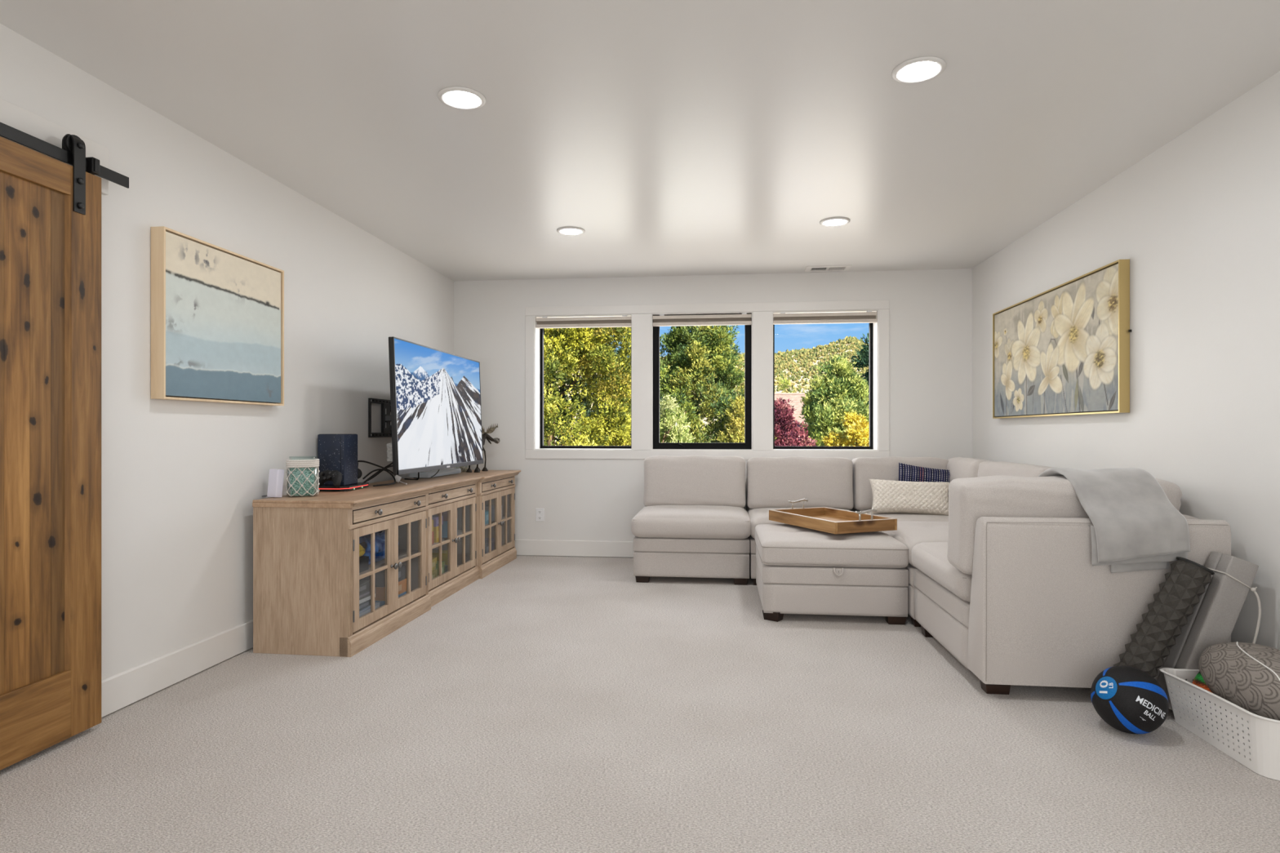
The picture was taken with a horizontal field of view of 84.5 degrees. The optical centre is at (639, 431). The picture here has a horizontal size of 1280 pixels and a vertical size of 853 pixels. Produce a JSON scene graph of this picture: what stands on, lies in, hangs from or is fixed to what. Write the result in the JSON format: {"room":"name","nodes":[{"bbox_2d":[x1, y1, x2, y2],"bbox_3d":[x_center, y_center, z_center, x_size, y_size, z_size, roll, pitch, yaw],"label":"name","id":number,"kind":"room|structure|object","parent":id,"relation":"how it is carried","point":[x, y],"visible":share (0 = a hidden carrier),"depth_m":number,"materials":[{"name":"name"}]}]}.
{"room":"leisure room","nodes":[
{"label":"leisure room","id":0,"kind":"room"},
{"bbox_2d":[0,23,453,679],"bbox_3d":[-2.185,-0.125,2.517,0.200,2.440,8.120,0,0,6],"label":"wall","id":1,"kind":"structure","parent":0,"point":[181,481],"depth_m":3.22,"materials":[{"name":"white paint"}]},
{"bbox_2d":[0,97,108,195],"bbox_3d":[-2.123,-1.001,2.082,0.019,0.180,1.270,0,0,6],"label":"trim","id":2,"kind":"structure","parent":1,"relation":"attached to","point":[12,115],"depth_m":2.45,"materials":[{"name":"white paint"}]},
{"bbox_2d":[0,121,128,770],"bbox_3d":[-2.071,0.038,2.143,0.107,2.070,1.201,0,0,6],"label":"barn door","id":3,"kind":"structure","parent":1,"relation":"in","point":[51,251],"depth_m":2.40,"materials":[{"name":"brown wood"}]},
{"bbox_2d":[62,133,85,214],"bbox_3d":[-2.008,-0.915,2.505,0.058,0.276,0.072,0,0,6],"label":"hanger","id":4,"kind":"object","parent":3,"relation":"hanging from","point":[73,144],"visible":0.99,"depth_m":2.50,"materials":[{"name":"black"}]},
{"bbox_2d":[101,619,253,717],"bbox_3d":[-2.081,1.021,2.485,0.015,0.136,7.680,0,0,6],"label":"baseboard","id":5,"kind":"structure","parent":1,"relation":"attached to","point":[119,691],"depth_m":3.03,"materials":[{"name":"white paint"}]},
{"bbox_2d":[151,226,284,405],"bbox_3d":[-1.962,-0.495,3.335,0.060,0.716,0.815,0,0,6],"label":"framed picture","id":6,"kind":"object","parent":1,"relation":"attached to","point":[217,313],"visible":1,"depth_m":3.22,"materials":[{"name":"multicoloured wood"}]},
{"bbox_2d":[368,398,391,437],"bbox_3d":[-1.621,-0.094,5.021,0.364,0.266,0.577,0,0,6],"label":"tv wall mount","id":7,"kind":"object","parent":1,"relation":"attached to","point":[386,428],"visible":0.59,"depth_m":4.93,"materials":[{"name":"black"}]},
{"bbox_2d":[388,336,483,475],"bbox_3d":[-1.410,-0.155,4.994,0.099,0.830,1.535,0,0,6],"label":"television","id":8,"kind":"object","parent":7,"relation":"attached to","point":[436,407],"visible":1,"depth_m":4.78,"materials":[{"name":"black"}]},
{"bbox_2d":[0,0,1279,281],"bbox_3d":[0.138,-1.470,2.460,4.830,0.250,8.520,0,0,6],"label":"ceiling","id":9,"kind":"structure","parent":0,"point":[682,137],"depth_m":2.92,"materials":[{"name":"white paint"}]},
{"bbox_2d":[437,86,485,109],"bbox_3d":[-0.717,-1.340,2.839,0.189,0.008,0.189,0,0,6],"label":"recessed light","id":10,"kind":"object","parent":9,"relation":"in","point":[457,97],"visible":1,"depth_m":2.83,"materials":[{"name":"white"}]},
{"bbox_2d":[444,91,479,106],"bbox_3d":[-0.717,-1.340,2.839,0.142,0.004,0.142,0,0,6],"label":"diffuser","id":11,"kind":"object","parent":10,"relation":"attached to","point":[452,99],"depth_m":2.84,"materials":[{"name":"white"}]},
{"bbox_2d":[556,226,585,235],"bbox_3d":[-0.462,-1.340,4.714,0.189,0.008,0.189,0,0,6],"label":"recessed light","id":12,"kind":"object","parent":9,"relation":"in","point":[563,230],"visible":1,"depth_m":4.70,"materials":[{"name":"white"}]},
{"bbox_2d":[560,228,581,234],"bbox_3d":[-0.462,-1.340,4.714,0.142,0.004,0.142,0,0,6],"label":"diffuser","id":13,"kind":"object","parent":12,"relation":"attached to","point":[562,231],"depth_m":4.71,"materials":[{"name":"white"}]},
{"bbox_2d":[804,264,851,271],"bbox_3d":[1.541,-1.340,5.788,0.355,0.010,0.174,0,0,6],"label":"ceiling vent","id":14,"kind":"object","parent":9,"relation":"in","point":[820,268],"visible":1,"depth_m":5.79,"materials":[{"name":"metal"}]},
{"bbox_2d":[819,217,850,226],"bbox_3d":[1.246,-1.340,4.507,0.189,0.008,0.189,0,0,6],"label":"recessed light","id":15,"kind":"object","parent":9,"relation":"in","point":[833,221],"visible":1,"depth_m":4.49,"materials":[{"name":"white"}]},
{"bbox_2d":[823,219,846,225],"bbox_3d":[1.246,-1.340,4.507,0.142,0.004,0.142,0,0,6],"label":"diffuser","id":16,"kind":"object","parent":15,"relation":"attached to","point":[826,222],"depth_m":4.51,"materials":[{"name":"white"}]},
{"bbox_2d":[891,56,946,83],"bbox_3d":[1.035,-1.340,2.618,0.189,0.008,0.189,0,0,6],"label":"recessed light","id":17,"kind":"object","parent":9,"relation":"in","point":[918,69],"visible":1,"depth_m":2.61,"materials":[{"name":"white"}]},
{"bbox_2d":[897,61,939,80],"bbox_3d":[1.035,-1.340,2.618,0.142,0.004,0.142,0,0,6],"label":"diffuser","id":18,"kind":"object","parent":17,"relation":"attached to","point":[907,70],"depth_m":2.61,"materials":[{"name":"white"}]},
{"bbox_2d":[0,555,1279,852],"bbox_3d":[0.116,1.155,2.261,4.830,0.120,8.120,0,0,6],"label":"floor","id":19,"kind":"structure","parent":0,"point":[545,704],"depth_m":2.41,"materials":[{"name":"carpet"}]},
{"bbox_2d":[252,470,520,657],"bbox_3d":[-1.476,0.717,4.825,0.535,0.757,2.781,0,0,7],"label":"sideboard","id":20,"kind":"object","parent":19,"relation":"on","point":[306,575],"visible":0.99,"depth_m":3.60,"materials":[{"name":"brown wood"}]},
{"bbox_2d":[262,468,284,497],"bbox_3d":[-1.898,0.265,3.636,0.121,0.147,0.052,0,0,25],"label":"router","id":21,"kind":"object","parent":20,"relation":"on","point":[276,477],"visible":1,"depth_m":3.61,"materials":[{"name":"white plastic"}]},
{"bbox_2d":[285,458,319,496],"bbox_3d":[-1.772,0.234,3.704,0.160,0.205,0.160,0,0,-22],"label":"jar","id":22,"kind":"object","parent":20,"relation":"on","point":[301,478],"visible":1,"depth_m":3.64,"materials":[{"name":"teal glass"}]},
{"bbox_2d":[316,482,368,491],"bbox_3d":[-1.746,0.323,4.118,0.250,0.030,0.330,0,0,-10],"label":"stand","id":23,"kind":"object","parent":20,"relation":"on","point":[323,487],"visible":0.83,"depth_m":3.99,"materials":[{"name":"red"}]},
{"bbox_2d":[316,470,342,487],"bbox_3d":[-1.742,0.263,3.958,0.160,0.092,0.071,0,0,24],"label":"gamepad","id":24,"kind":"object","parent":23,"relation":"on","point":[335,476],"visible":0.98,"depth_m":3.95,"materials":[{"name":"black"}]},
{"bbox_2d":[317,434,357,485],"bbox_3d":[-1.788,0.161,4.173,0.304,0.294,0.176,0,0,26],"label":"game console","id":25,"kind":"object","parent":23,"relation":"on","point":[339,452],"visible":0.91,"depth_m":4.08,"materials":[{"name":"black"}]},
{"bbox_2d":[359,555,368,573],"bbox_3d":[-1.543,0.694,3.665,0.202,0.070,0.152,0,0,7],"label":"game box","id":26,"kind":"object","parent":20,"relation":"on","point":[363,560],"visible":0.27,"depth_m":3.68,"materials":[{"name":"black"}]},
{"bbox_2d":[359,542,367,556],"bbox_3d":[-1.540,0.617,3.692,0.190,0.085,0.204,0,0,7],"label":"pouch","id":27,"kind":"object","parent":26,"relation":"on","point":[363,545],"visible":0.22,"depth_m":3.69,"materials":[{"name":"yellow fabric"}]},
{"bbox_2d":[364,462,392,482],"bbox_3d":[-1.603,0.159,4.660,0.047,0.308,0.716,0,0,16],"label":"cable","id":28,"kind":"object","parent":20,"relation":"on","point":[389,464],"visible":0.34,"depth_m":4.44,"materials":[{"name":"black plastic"}]},
{"bbox_2d":[386,441,392,462],"bbox_3d":[-1.612,0.097,4.663,0.123,0.206,0.047,0,0,-16],"label":"power outlet","id":29,"kind":"object","parent":28,"relation":"hanging from","point":[389,452],"visible":0.61,"depth_m":4.64,"materials":[{"name":"white plastic"}]},
{"bbox_2d":[359,529,399,564],"bbox_3d":[-1.551,0.640,3.964,0.284,0.174,0.360,0,0,7],"label":"bag","id":30,"kind":"object","parent":20,"relation":"on","point":[380,536],"visible":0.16,"depth_m":3.87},
{"bbox_2d":[362,468,395,486],"bbox_3d":[-1.623,0.287,4.438,0.066,0.105,0.285,0,0,18],"label":"cable","id":31,"kind":"object","parent":20,"relation":"on","point":[387,471],"visible":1,"depth_m":4.44,"materials":[{"name":"black plastic"}]},
{"bbox_2d":[375,591,406,607],"bbox_3d":[-1.514,0.969,4.060,0.241,0.052,0.240,0,0,7],"label":"game box","id":32,"kind":"object","parent":20,"relation":"on","point":[381,602],"visible":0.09,"depth_m":3.93,"materials":[{"name":"blue"}]},
{"bbox_2d":[375,577,406,600],"bbox_3d":[-1.509,0.905,4.059,0.231,0.075,0.250,0,0,7],"label":"game box","id":33,"kind":"object","parent":32,"relation":"on","point":[380,592],"visible":0.23,"depth_m":3.93,"materials":[{"name":"orange"}]},
{"bbox_2d":[360,565,404,587],"bbox_3d":[-1.505,0.827,4.048,0.221,0.080,0.230,0,0,7],"label":"game box","id":34,"kind":"object","parent":33,"relation":"on","point":[380,577],"visible":0.32,"depth_m":3.93,"materials":[{"name":"black"}]},
{"bbox_2d":[359,515,507,575],"bbox_3d":[-1.522,0.738,4.796,0.428,0.018,2.660,0,0,7],"label":"shelf","id":35,"kind":"object","parent":20,"relation":"attached to","point":[402,550],"depth_m":4.34,"materials":[{"name":"beige"}]},
{"bbox_2d":[408,468,461,478],"bbox_3d":[-1.562,0.316,5.406,0.160,0.044,0.620,0,0,7],"label":"media box","id":36,"kind":"object","parent":20,"relation":"on","point":[427,474],"visible":0.84,"depth_m":5.24,"materials":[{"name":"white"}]},
{"bbox_2d":[441,520,447,537],"bbox_3d":[-1.408,0.671,4.923,0.221,0.115,0.140,0,0,7],"label":"game box","id":37,"kind":"object","parent":20,"relation":"on","point":[444,527],"visible":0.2,"depth_m":4.84,"materials":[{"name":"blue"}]},
{"bbox_2d":[466,423,500,472],"bbox_3d":[-1.356,0.125,6.011,0.174,0.425,0.376,0,0,20],"label":"figurine","id":38,"kind":"object","parent":20,"relation":"on","point":[485,435],"visible":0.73,"depth_m":6.08,"materials":[{"name":"grey metal"}]},
{"bbox_2d":[484,505,502,521],"bbox_3d":[-1.281,0.674,5.845,0.221,0.110,0.200,0,0,7],"label":"game box","id":39,"kind":"object","parent":20,"relation":"on","point":[486,507],"visible":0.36,"depth_m":5.74,"materials":[{"name":"grey"}]},
{"bbox_3d":[-1.410,0.955,4.903,0.221,0.080,0.150,0,0,7],"label":"game box","id":40,"kind":"object","parent":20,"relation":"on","visible":0},
{"bbox_2d":[431,550,447,564],"bbox_3d":[-1.391,0.875,4.901,0.181,0.080,0.120,0,0,7],"label":"game box","id":41,"kind":"object","parent":40,"relation":"on","point":[434,553],"visible":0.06,"depth_m":4.84,"materials":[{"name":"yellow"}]},
{"bbox_3d":[-1.602,0.978,3.693,0.301,0.034,0.340,0,0,9],"label":"game","id":42,"kind":"object","parent":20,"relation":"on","visible":0},
{"bbox_2d":[359,602,379,617],"bbox_3d":[-1.589,0.946,3.699,0.302,0.030,0.332,0,0,7],"label":"game","id":43,"kind":"object","parent":42,"relation":"on","point":[366,610],"visible":0.19,"depth_m":3.71,"materials":[{"name":"grey"}]},
{"bbox_2d":[359,597,375,610],"bbox_3d":[-1.597,0.913,3.692,0.291,0.034,0.310,0,0,5],"label":"game","id":44,"kind":"object","parent":43,"relation":"on","point":[367,603],"visible":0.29,"depth_m":3.72,"materials":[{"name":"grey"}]},
{"bbox_2d":[359,592,375,604],"bbox_3d":[-1.587,0.881,3.699,0.272,0.030,0.282,0,0,9],"label":"game","id":45,"kind":"object","parent":44,"relation":"on","point":[367,597],"visible":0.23,"depth_m":3.71,"materials":[{"name":"white"}]},
{"bbox_2d":[359,586,375,599],"bbox_3d":[-1.565,0.852,3.688,0.251,0.026,0.260,0,0,7],"label":"game","id":46,"kind":"object","parent":45,"relation":"on","point":[366,593],"visible":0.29,"depth_m":3.69,"materials":[{"name":"grey"}]},
{"bbox_2d":[359,579,370,594],"bbox_3d":[-1.553,0.815,3.667,0.221,0.048,0.200,0,0,7],"label":"game box","id":47,"kind":"object","parent":46,"relation":"on","point":[364,585],"visible":0.11,"depth_m":3.69,"materials":[{"name":"black"}]},
{"bbox_2d":[631,455,751,585],"bbox_3d":[0.414,0.642,5.520,0.879,0.906,1.026,0,0,6],"label":"sofa section","id":48,"kind":"object","parent":19,"relation":"on","point":[694,521],"visible":1,"depth_m":5.09,"materials":[{"name":"beige"}]},
{"bbox_2d":[631,505,751,539],"bbox_3d":[0.401,0.675,5.406,0.879,0.188,0.797,0,0,6],"label":"seat cushion","id":49,"kind":"object","parent":48,"relation":"on","point":[651,522],"depth_m":5.04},
{"bbox_2d":[643,455,745,507],"bbox_3d":[0.443,0.405,5.721,0.816,0.433,0.303,0,0,6],"label":"cushion","id":50,"kind":"object","parent":48,"relation":"on","point":[668,480],"depth_m":5.59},
{"bbox_2d":[746,456,853,585],"bbox_3d":[1.248,0.645,5.433,0.832,0.901,1.014,0,0,6],"label":"sofa section","id":51,"kind":"object","parent":19,"relation":"on","point":[771,482],"visible":0.57,"depth_m":5.49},
{"bbox_2d":[746,507,850,538],"bbox_3d":[1.235,0.681,5.314,0.832,0.176,0.773,0,0,6],"label":"seat cushion","id":52,"kind":"object","parent":51,"relation":"on","point":[757,516],"depth_m":5.11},
{"bbox_2d":[746,456,853,510],"bbox_3d":[1.268,0.410,5.630,0.819,0.432,0.303,0,0,6],"label":"cushion","id":53,"kind":"object","parent":51,"relation":"on","point":[771,482],"depth_m":5.50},
{"bbox_2d":[754,524,908,625],"bbox_3d":[1.158,0.859,4.427,0.832,0.472,0.882,0,0,6],"label":"ottoman","id":54,"kind":"object","parent":19,"relation":"on","point":[799,570],"visible":0.91,"depth_m":4.03,"materials":[{"name":"beige"}]},
{"bbox_2d":[754,524,908,568],"bbox_3d":[1.159,0.700,4.436,0.831,0.153,0.862,0,0,6],"label":"cushion","id":55,"kind":"object","parent":54,"relation":"on","point":[777,545],"depth_m":4.04,"materials":[{"name":"fabric"}]},
{"bbox_2d":[768,497,897,533],"bbox_3d":[1.227,0.533,4.562,0.460,0.141,0.719,0,0,-22],"label":"serving tray","id":56,"kind":"object","parent":54,"relation":"on","point":[829,520],"visible":1,"depth_m":4.43,"materials":[{"name":"brown wood"}]},
{"bbox_2d":[807,515,852,521],"bbox_3d":[1.227,0.594,4.562,0.426,0.010,0.685,0,0,-22],"label":"tray","id":57,"kind":"object","parent":56,"relation":"on","point":[830,517],"depth_m":4.78,"materials":[{"name":"brown wood"}]},
{"bbox_2d":[850,456,994,521],"bbox_3d":[2.155,0.642,5.335,0.996,0.905,1.009,0,0,6],"label":"sofa section","id":58,"kind":"object","parent":19,"relation":"on","point":[864,468],"visible":0.26,"depth_m":5.42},
{"bbox_2d":[851,456,948,510],"bbox_3d":[2.041,0.409,5.544,0.714,0.433,0.302,0,0,6],"label":"cushion","id":59,"kind":"object","parent":58,"relation":"on","point":[864,468],"depth_m":5.44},
{"bbox_2d":[854,510,948,521],"bbox_3d":[2.019,0.684,5.229,0.750,0.170,0.768,0,0,6],"label":"seat cushion","id":60,"kind":"object","parent":58,"relation":"on","point":[900,517],"depth_m":4.98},
{"bbox_2d":[869,479,949,515],"bbox_3d":[1.977,0.483,5.158,0.577,0.261,0.201,0,0,9],"label":"lumbar pillow","id":61,"kind":"object","parent":58,"relation":"on","point":[889,496],"visible":0.98,"depth_m":5.10,"materials":[{"name":"beige fabric"}]},
{"bbox_2d":[898,462,950,496],"bbox_3d":[2.156,0.423,5.319,0.458,0.375,0.149,0,0,6],"label":"throw pillow","id":62,"kind":"object","parent":58,"relation":"on","point":[907,473],"visible":0.34,"depth_m":5.29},
{"bbox_2d":[946,457,994,482],"bbox_3d":[2.429,0.409,5.151,0.298,0.438,0.660,0,0,6],"label":"cushion","id":63,"kind":"object","parent":58,"relation":"on","point":[958,467],"depth_m":5.05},
{"bbox_2d":[884,461,1053,626],"bbox_3d":[2.050,0.642,4.348,0.986,0.906,0.992,0,0,6],"label":"sofa section","id":64,"kind":"object","parent":19,"relation":"on","point":[910,533],"visible":0.2,"depth_m":4.18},
{"bbox_2d":[884,520,948,566],"bbox_3d":[1.930,0.682,4.361,0.744,0.174,0.992,0,0,6],"label":"seat cushion","id":65,"kind":"object","parent":64,"relation":"on","point":[910,533],"depth_m":4.24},
{"bbox_2d":[977,461,1053,476],"bbox_3d":[2.337,0.409,4.317,0.298,0.439,0.977,0,0,6],"label":"cushion","id":66,"kind":"object","parent":64,"relation":"on","point":[985,468],"depth_m":4.29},
{"bbox_2d":[911,475,1231,694],"bbox_3d":[1.923,0.645,3.348,1.017,0.900,1.049,0,0,6],"label":"sofa section","id":67,"kind":"object","parent":19,"relation":"on","point":[1014,593],"visible":0.69,"depth_m":2.87,"materials":[{"name":"beige"}]},
{"bbox_2d":[911,542,972,602],"bbox_3d":[1.822,0.673,3.453,0.766,0.168,0.861,0,0,6],"label":"seat cushion","id":68,"kind":"object","parent":67,"relation":"on","point":[933,565],"depth_m":3.41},
{"bbox_2d":[946,475,1167,574],"bbox_3d":[1.796,0.407,3.071,0.827,0.424,0.275,0,0,6],"label":"cushion","id":69,"kind":"object","parent":67,"relation":"on","point":[970,499],"depth_m":2.98,"materials":[{"name":"fabric"}]},
{"bbox_2d":[1038,467,1190,573],"bbox_3d":[1.972,0.360,2.981,0.400,0.410,0.474,0,0,6],"label":"throw blanket","id":70,"kind":"object","parent":67,"relation":"on","point":[1135,527],"visible":0.99,"depth_m":2.80,"materials":[{"name":"fabric"}]},
{"bbox_2d":[1155,478,1182,511],"bbox_3d":[2.300,0.407,3.448,0.287,0.422,0.728,0,0,6],"label":"cushion","id":71,"kind":"object","parent":67,"relation":"on","point":[1175,495],"depth_m":3.08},
{"bbox_2d":[1090,666,1168,734],"bbox_3d":[1.784,0.978,2.573,0.234,0.234,0.234,0,0,6],"label":"medicine ball","id":72,"kind":"object","parent":19,"relation":"on","point":[1127,699],"visible":1,"depth_m":2.50,"materials":[{"name":"black rubber"}]},
{"bbox_2d":[1113,556,1214,677],"bbox_3d":[2.005,0.784,2.731,0.386,0.598,0.132,0,0,6],"label":"foam roller","id":73,"kind":"object","parent":19,"relation":"on","point":[1183,586],"visible":0.79,"depth_m":2.69,"materials":[{"name":"black rubber"}]},
{"bbox_2d":[1156,551,1261,712],"bbox_3d":[2.176,0.780,2.717,0.314,0.620,0.147,0,0,6],"label":"mat","id":74,"kind":"object","parent":19,"relation":"on","point":[1213,620],"visible":0.73,"depth_m":2.66,"materials":[{"name":"grey"}]},
{"bbox_2d":[1159,667,1279,780],"bbox_3d":[2.147,0.997,2.422,0.412,0.192,0.512,0,0,6],"label":"plastic basket","id":75,"kind":"object","parent":19,"relation":"on","point":[1251,740],"visible":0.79,"depth_m":2.38,"materials":[{"name":"white"}]},
{"bbox_2d":[1189,671,1226,728],"bbox_3d":[2.071,0.970,2.562,0.116,0.243,0.124,0,0,13],"label":"mesh bag","id":76,"kind":"object","parent":75,"relation":"in","point":[1198,681],"visible":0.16,"depth_m":2.55,"materials":[{"name":"fabric"}]},
{"bbox_2d":[1198,642,1279,720],"bbox_3d":[2.164,0.873,2.401,0.311,0.238,0.479,0,0,6],"label":"cushion","id":77,"kind":"object","parent":75,"relation":"in","point":[1229,673],"visible":0.91,"depth_m":2.39,"materials":[{"name":"fabric"}]},
{"bbox_2d":[1235,641,1279,680],"bbox_3d":[2.094,0.779,2.408,0.032,0.052,0.284,0,0,18],"label":"cord","id":78,"kind":"object","parent":77,"relation":"on","point":[1237,642],"visible":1,"depth_m":2.37,"materials":[{"name":"white plastic"}]},
{"bbox_2d":[453,268,972,557],"bbox_3d":[0.551,-0.125,6.177,4.430,2.440,0.240,0,0,6],"label":"wall","id":79,"kind":"structure","parent":0,"point":[931,310],"depth_m":6.12,"materials":[{"name":"white paint"}]},
{"bbox_2d":[525,315,534,449],"bbox_3d":[-0.972,-0.431,6.220,0.078,1.182,0.012,0,0,6],"label":"trim","id":80,"kind":"structure","parent":79,"relation":"attached to","point":[530,320],"depth_m":6.21,"materials":[{"name":"white paint"}]},
{"bbox_2d":[535,508,544,521],"bbox_3d":[-0.882,0.733,6.211,0.074,0.114,0.009,0,0,6],"label":"wall outlet","id":81,"kind":"object","parent":79,"relation":"attached to","point":[540,513],"visible":1,"depth_m":6.21,"materials":[{"name":"white plastic"}]},
{"bbox_2d":[515,539,634,557],"bbox_3d":[0.537,1.021,6.050,4.400,0.136,0.015,0,0,6],"label":"baseboard","id":82,"kind":"structure","parent":79,"relation":"attached to","point":[523,547],"depth_m":6.17,"materials":[{"name":"white paint"}]},
{"bbox_2d":[534,314,632,449],"bbox_3d":[-0.487,-0.431,6.280,0.871,1.183,0.215,0,0,6],"label":"window","id":83,"kind":"structure","parent":79,"relation":"in","point":[536,330],"depth_m":6.30,"materials":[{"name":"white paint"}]},
{"bbox_2d":[535,315,631,328],"bbox_3d":[-0.497,-0.966,6.192,0.851,0.098,0.050,0,0,6],"label":"cellular shade","id":84,"kind":"object","parent":83,"relation":"attached to","point":[624,321],"visible":1,"depth_m":6.18,"materials":[{"name":"fabric"}]},
{"bbox_2d":[632,313,651,449],"bbox_3d":[0.016,-0.431,6.110,0.166,1.182,0.012,0,0,6],"label":"trim","id":85,"kind":"structure","parent":79,"relation":"attached to","point":[642,322],"depth_m":6.10,"materials":[{"name":"white paint"}]},
{"bbox_2d":[651,311,752,450],"bbox_3d":[0.539,-0.431,6.141,0.867,1.183,0.165,0,0,6],"label":"window","id":86,"kind":"structure","parent":79,"relation":"in","point":[655,444],"depth_m":6.10,"materials":[{"name":"white paint"}]},
{"bbox_2d":[653,312,751,326],"bbox_3d":[0.532,-0.966,6.077,0.847,0.098,0.050,0,0,6],"label":"cellular shade","id":87,"kind":"object","parent":86,"relation":"attached to","point":[744,318],"visible":1,"depth_m":6.07,"materials":[{"name":"fabric"}]},
{"bbox_2d":[525,299,889,315],"bbox_3d":[0.535,-1.062,6.052,3.110,0.076,0.012,0,0,6],"label":"trim","id":88,"kind":"structure","parent":79,"relation":"attached to","point":[882,304],"depth_m":6.04,"materials":[{"name":"white paint"}]},
{"bbox_2d":[525,449,889,460],"bbox_3d":[0.535,0.199,6.052,3.110,0.077,0.012,0,0,6],"label":"trim","id":89,"kind":"structure","parent":79,"relation":"attached to","point":[530,454],"depth_m":6.06,"materials":[{"name":"white paint"}]},
{"bbox_2d":[752,311,772,450],"bbox_3d":[1.042,-0.431,5.996,0.163,1.182,0.012,0,0,6],"label":"trim","id":90,"kind":"structure","parent":79,"relation":"attached to","point":[762,321],"depth_m":5.99,"materials":[{"name":"white paint"}]},
{"bbox_2d":[772,309,878,450],"bbox_3d":[1.571,-0.431,6.051,0.875,1.183,0.215,0,0,6],"label":"window","id":91,"kind":"structure","parent":79,"relation":"in","point":[873,327],"depth_m":6.03,"materials":[{"name":"white paint"}]},
{"bbox_2d":[773,311,876,324],"bbox_3d":[1.561,-0.966,5.963,0.855,0.098,0.050,0,0,6],"label":"cellular shade","id":92,"kind":"object","parent":91,"relation":"attached to","point":[868,317],"visible":1,"depth_m":5.95,"materials":[{"name":"fabric"}]},
{"bbox_2d":[878,309,889,450],"bbox_3d":[2.037,-0.431,5.885,0.087,1.182,0.012,0,0,6],"label":"trim","id":93,"kind":"structure","parent":79,"relation":"attached to","point":[883,314],"depth_m":5.88,"materials":[{"name":"white paint"}]},
{"bbox_2d":[972,71,1279,649],"bbox_3d":[2.416,-0.125,2.005,0.200,2.440,8.120,0,0,6],"label":"wall","id":94,"kind":"structure","parent":0,"point":[1196,220],"depth_m":3.11,"materials":[{"name":"white paint"}]},
{"bbox_2d":[992,258,1131,418],"bbox_3d":[2.555,-0.487,4.405,0.054,0.780,1.679,0,0,6],"label":"framed picture","id":95,"kind":"object","parent":94,"relation":"attached to","point":[1063,349],"visible":1,"depth_m":4.15,"materials":[{"name":"gold metal"}]},
{"label":"outside","id":96,"kind":"structure","parent":0,"visible":0},
{"bbox_2d":[555,342,861,445],"bbox_3d":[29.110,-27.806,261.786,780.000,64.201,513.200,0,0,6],"label":"hill","id":97,"kind":"structure","parent":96,"point":[794,360],"depth_m":246.51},
{"bbox_2d":[543,326,631,448],"bbox_3d":[-1.581,-0.300,10.985,3.708,9.229,2.540,0,0,6],"label":"juniper tree","id":98,"kind":"object","parent":97,"relation":"on","point":[593,355],"visible":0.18,"depth_m":10.61,"materials":[{"name":"green plant"}]},
{"bbox_2d":[543,327,664,445],"bbox_3d":[-1.523,-0.644,13.852,4.138,9.910,2.790,0,0,6],"label":"juniper tree","id":99,"kind":"object","parent":97,"relation":"on","point":[585,402],"visible":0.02,"depth_m":13.15,"materials":[{"name":"green plant"}]},
{"bbox_2d":[659,393,695,442],"bbox_3d":[0.453,1.787,13.461,1.576,5.038,1.581,0,0,-27],"label":"juniper shrub","id":100,"kind":"object","parent":97,"relation":"on","point":[669,423],"visible":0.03,"depth_m":13.29,"materials":[{"name":"green plant"}]},
{"bbox_2d":[630,324,777,442],"bbox_3d":[1.221,-0.418,14.628,3.460,9.448,2.429,0,0,6],"label":"juniper tree","id":101,"kind":"object","parent":97,"relation":"on","point":[700,357],"visible":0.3,"depth_m":14.41,"materials":[{"name":"green plant"}]},
{"bbox_2d":[711,394,744,443],"bbox_3d":[1.957,1.792,13.645,1.316,5.040,1.345,0,0,11],"label":"juniper shrub","id":102,"kind":"object","parent":97,"relation":"on","point":[736,433],"visible":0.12,"depth_m":13.53,"materials":[{"name":"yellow plant"}]},
{"bbox_2d":[620,335,868,430],"bbox_3d":[62.777,-30.913,287.969,193.740,62.156,366.424,0,0,6],"label":"shrubs","id":103,"kind":"object","parent":97,"relation":"on","point":[802,354],"visible":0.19,"depth_m":343.12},
{"bbox_2d":[774,375,794,392],"bbox_3d":[7.544,0.649,37.372,2.180,7.316,2.151,0,0,-38],"label":"juniper shrub","id":104,"kind":"object","parent":97,"relation":"on","point":[785,383],"visible":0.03,"depth_m":37.33,"materials":[{"name":"green plant"}]},
{"bbox_2d":[774,392,808,427],"bbox_3d":[6.191,1.275,31.695,2.600,6.040,6.030,0,0,6],"label":"house","id":105,"kind":"structure","parent":97,"relation":"on","point":[795,397],"depth_m":31.02,"materials":[{"name":"beige"}]},
{"bbox_2d":[774,397,817,446],"bbox_3d":[3.115,1.761,15.971,2.104,5.098,2.058,0,0,-37],"label":"tree","id":106,"kind":"object","parent":97,"relation":"on","point":[785,432],"visible":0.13,"depth_m":15.63,"materials":[{"name":"red plant"}]},
{"bbox_2d":[799,352,869,446],"bbox_3d":[6.518,0.826,23.428,3.388,6.979,3.475,0,0,-41],"label":"juniper tree","id":107,"kind":"object","parent":97,"relation":"on","point":[823,414],"visible":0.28,"depth_m":22.92,"materials":[{"name":"green plant"}]},
{"bbox_2d":[821,411,869,446],"bbox_3d":[4.469,1.938,14.748,1.944,4.742,1.968,0,0,32],"label":"autumn tree","id":108,"kind":"object","parent":97,"relation":"on","point":[859,428],"visible":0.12,"depth_m":14.66,"materials":[{"name":"yellow plant"}]},
{"bbox_2d":[849,332,869,407],"bbox_3d":[8.434,0.282,25.761,2.672,8.056,2.665,0,0,19],"label":"juniper tree","id":109,"kind":"object","parent":97,"relation":"on","point":[864,353],"visible":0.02,"depth_m":25.70,"materials":[{"name":"green plant"}]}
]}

